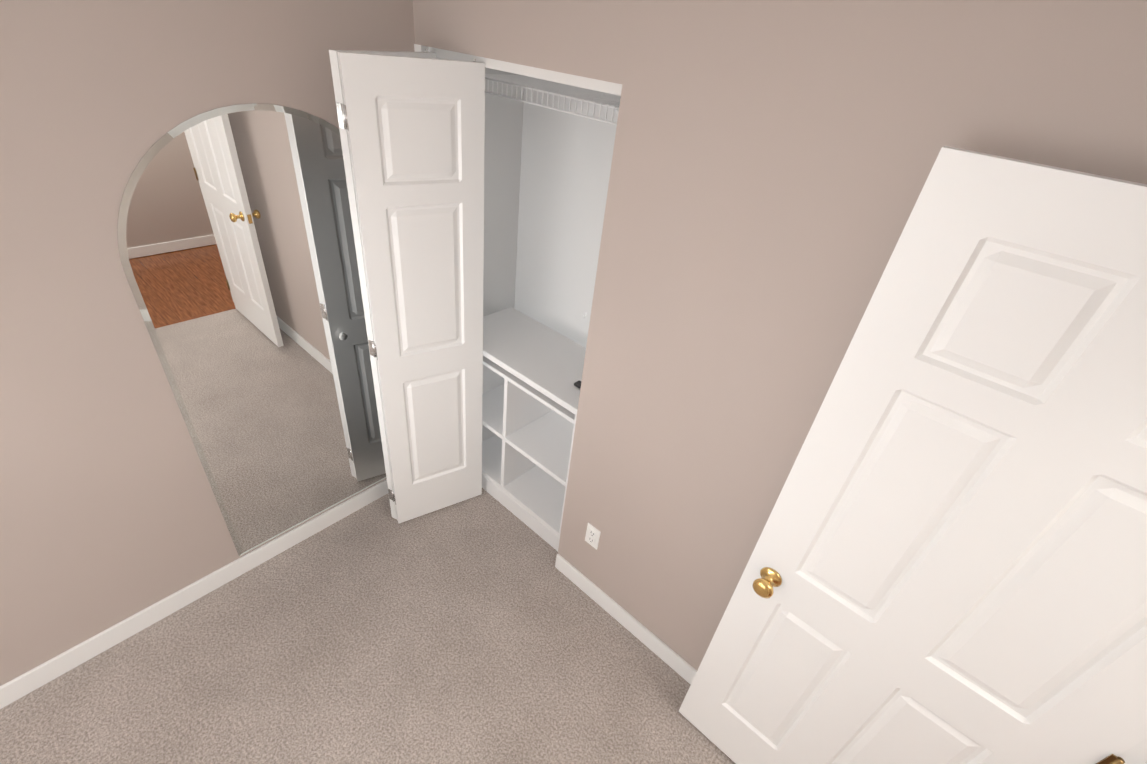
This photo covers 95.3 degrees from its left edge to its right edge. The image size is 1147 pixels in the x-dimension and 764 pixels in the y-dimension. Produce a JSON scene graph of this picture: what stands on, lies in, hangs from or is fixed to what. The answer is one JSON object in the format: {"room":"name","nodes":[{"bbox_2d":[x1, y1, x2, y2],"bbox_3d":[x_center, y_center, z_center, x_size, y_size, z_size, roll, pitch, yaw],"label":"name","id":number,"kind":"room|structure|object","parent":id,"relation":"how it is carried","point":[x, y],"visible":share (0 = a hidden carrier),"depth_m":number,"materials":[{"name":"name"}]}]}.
{"room":"bedroom","nodes":[
{"label":"bedroom","id":0,"kind":"room"},
{"bbox_2d":[0,0,523,685],"bbox_3d":[-1.870,0.134,1.214,0.100,2.320,4.820,31,41,31],"label":"wall","id":1,"kind":"structure","parent":0,"point":[110,514],"depth_m":1.56,"materials":[{"name":"paint"}]},
{"bbox_2d":[0,479,387,708],"bbox_3d":[-2.126,1.170,1.633,0.013,0.095,4.074,31,41,31],"label":"baseboard","id":2,"kind":"structure","parent":1,"relation":"attached to","point":[24,684],"depth_m":2.12,"materials":[{"name":"white wood"}]},
{"bbox_2d":[117,103,385,555],"bbox_3d":[-1.055,-0.123,2.063,0.007,1.745,0.900,31,41,31],"label":"mirror","id":3,"kind":"object","parent":1,"relation":"attached to","point":[236,246],"visible":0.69,"depth_m":1.85,"materials":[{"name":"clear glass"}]},
{"bbox_2d":[0,488,735,763],"bbox_3d":[-1.075,1.681,1.258,2.600,0.100,4.820,31,41,31],"label":"floor","id":4,"kind":"structure","parent":0,"point":[481,629],"depth_m":2.03,"materials":[{"name":"carpet"}]},
{"bbox_2d":[482,307,585,551],"bbox_3d":[-0.191,0.234,2.641,0.852,0.900,0.392,31,41,31],"label":"shelf unit","id":5,"kind":"object","parent":4,"relation":"on","point":[532,371],"visible":0.58,"depth_m":2.55,"materials":[{"name":"white wood"}]},
{"bbox_2d":[574,380,580,388],"bbox_3d":[0.038,0.018,2.185,0.070,0.014,0.035,31,41,31],"label":"remote","id":6,"kind":"object","parent":5,"relation":"on","point":[577,384],"visible":0.48,"depth_m":2.18,"materials":[{"name":"black plastic"}]},
{"bbox_2d":[514,84,619,347],"bbox_3d":[-0.023,-0.388,2.317,1.035,2.320,0.540,31,41,31],"label":"wall","id":7,"kind":"structure","parent":0,"point":[566,160],"depth_m":2.39,"materials":[{"name":"paint"}]},
{"bbox_2d":[485,74,620,124],"bbox_3d":[0.015,-0.923,2.004,0.914,0.338,0.305,31,41,31],"label":"wire shelf","id":8,"kind":"object","parent":7,"relation":"attached to","point":[565,91],"visible":0.6,"depth_m":1.90,"materials":[{"name":"white metal"}]},
{"bbox_2d":[413,0,1146,669],"bbox_3d":[0.347,0.079,1.705,2.620,2.320,0.100,31,41,31],"label":"wall","id":9,"kind":"structure","parent":0,"point":[773,164],"depth_m":1.30,"materials":[{"name":"paint"}]},
{"bbox_2d":[329,49,484,522],"bbox_3d":[-0.643,-0.209,2.196,0.305,2.010,0.438,31,41,31],"label":"bifold door","id":10,"kind":"structure","parent":9,"relation":"in","point":[412,129],"depth_m":1.93,"materials":[{"name":"white wood"}]},
{"bbox_2d":[414,44,621,95],"bbox_3d":[-0.290,-0.175,2.215,0.935,2.030,0.104,31,41,31],"label":"trim","id":11,"kind":"structure","parent":9,"relation":"attached to","point":[579,81],"depth_m":1.59,"materials":[{"name":"white wood"}]},
{"bbox_2d":[585,523,600,549],"bbox_3d":[0.080,0.655,2.216,0.070,0.115,0.010,31,41,31],"label":"electrical outlet","id":12,"kind":"object","parent":9,"relation":"attached to","point":[592,536],"visible":1,"depth_m":2.21,"materials":[{"name":"white plastic"}]},
{"bbox_2d":[555,554,696,683],"bbox_3d":[0.495,1.194,2.086,1.563,0.095,0.013,31,41,31],"label":"baseboard","id":13,"kind":"structure","parent":9,"relation":"attached to","point":[678,664],"depth_m":2.26,"materials":[{"name":"white wood"}]},
{"bbox_3d":[-0.159,1.408,-0.325,0.120,2.320,4.180,31,41,31],"label":"wall","id":14,"kind":"structure","parent":0,"visible":0},
{"bbox_2d":[678,146,1146,763],"bbox_3d":[0.807,0.604,1.261,0.773,2.030,0.171,31,41,31],"label":"bedroom door","id":15,"kind":"structure","parent":14,"relation":"in","point":[948,562],"depth_m":1.04,"materials":[{"name":"white wood"}]},
{"bbox_2d":[1117,738,1146,763],"bbox_3d":[0.904,0.917,0.786,0.152,2.097,0.874,31,41,31],"label":"door frame","id":16,"kind":"structure","parent":14,"relation":"attached to","point":[1136,754],"depth_m":1.05,"materials":[{"name":"white wood"}]}
]}

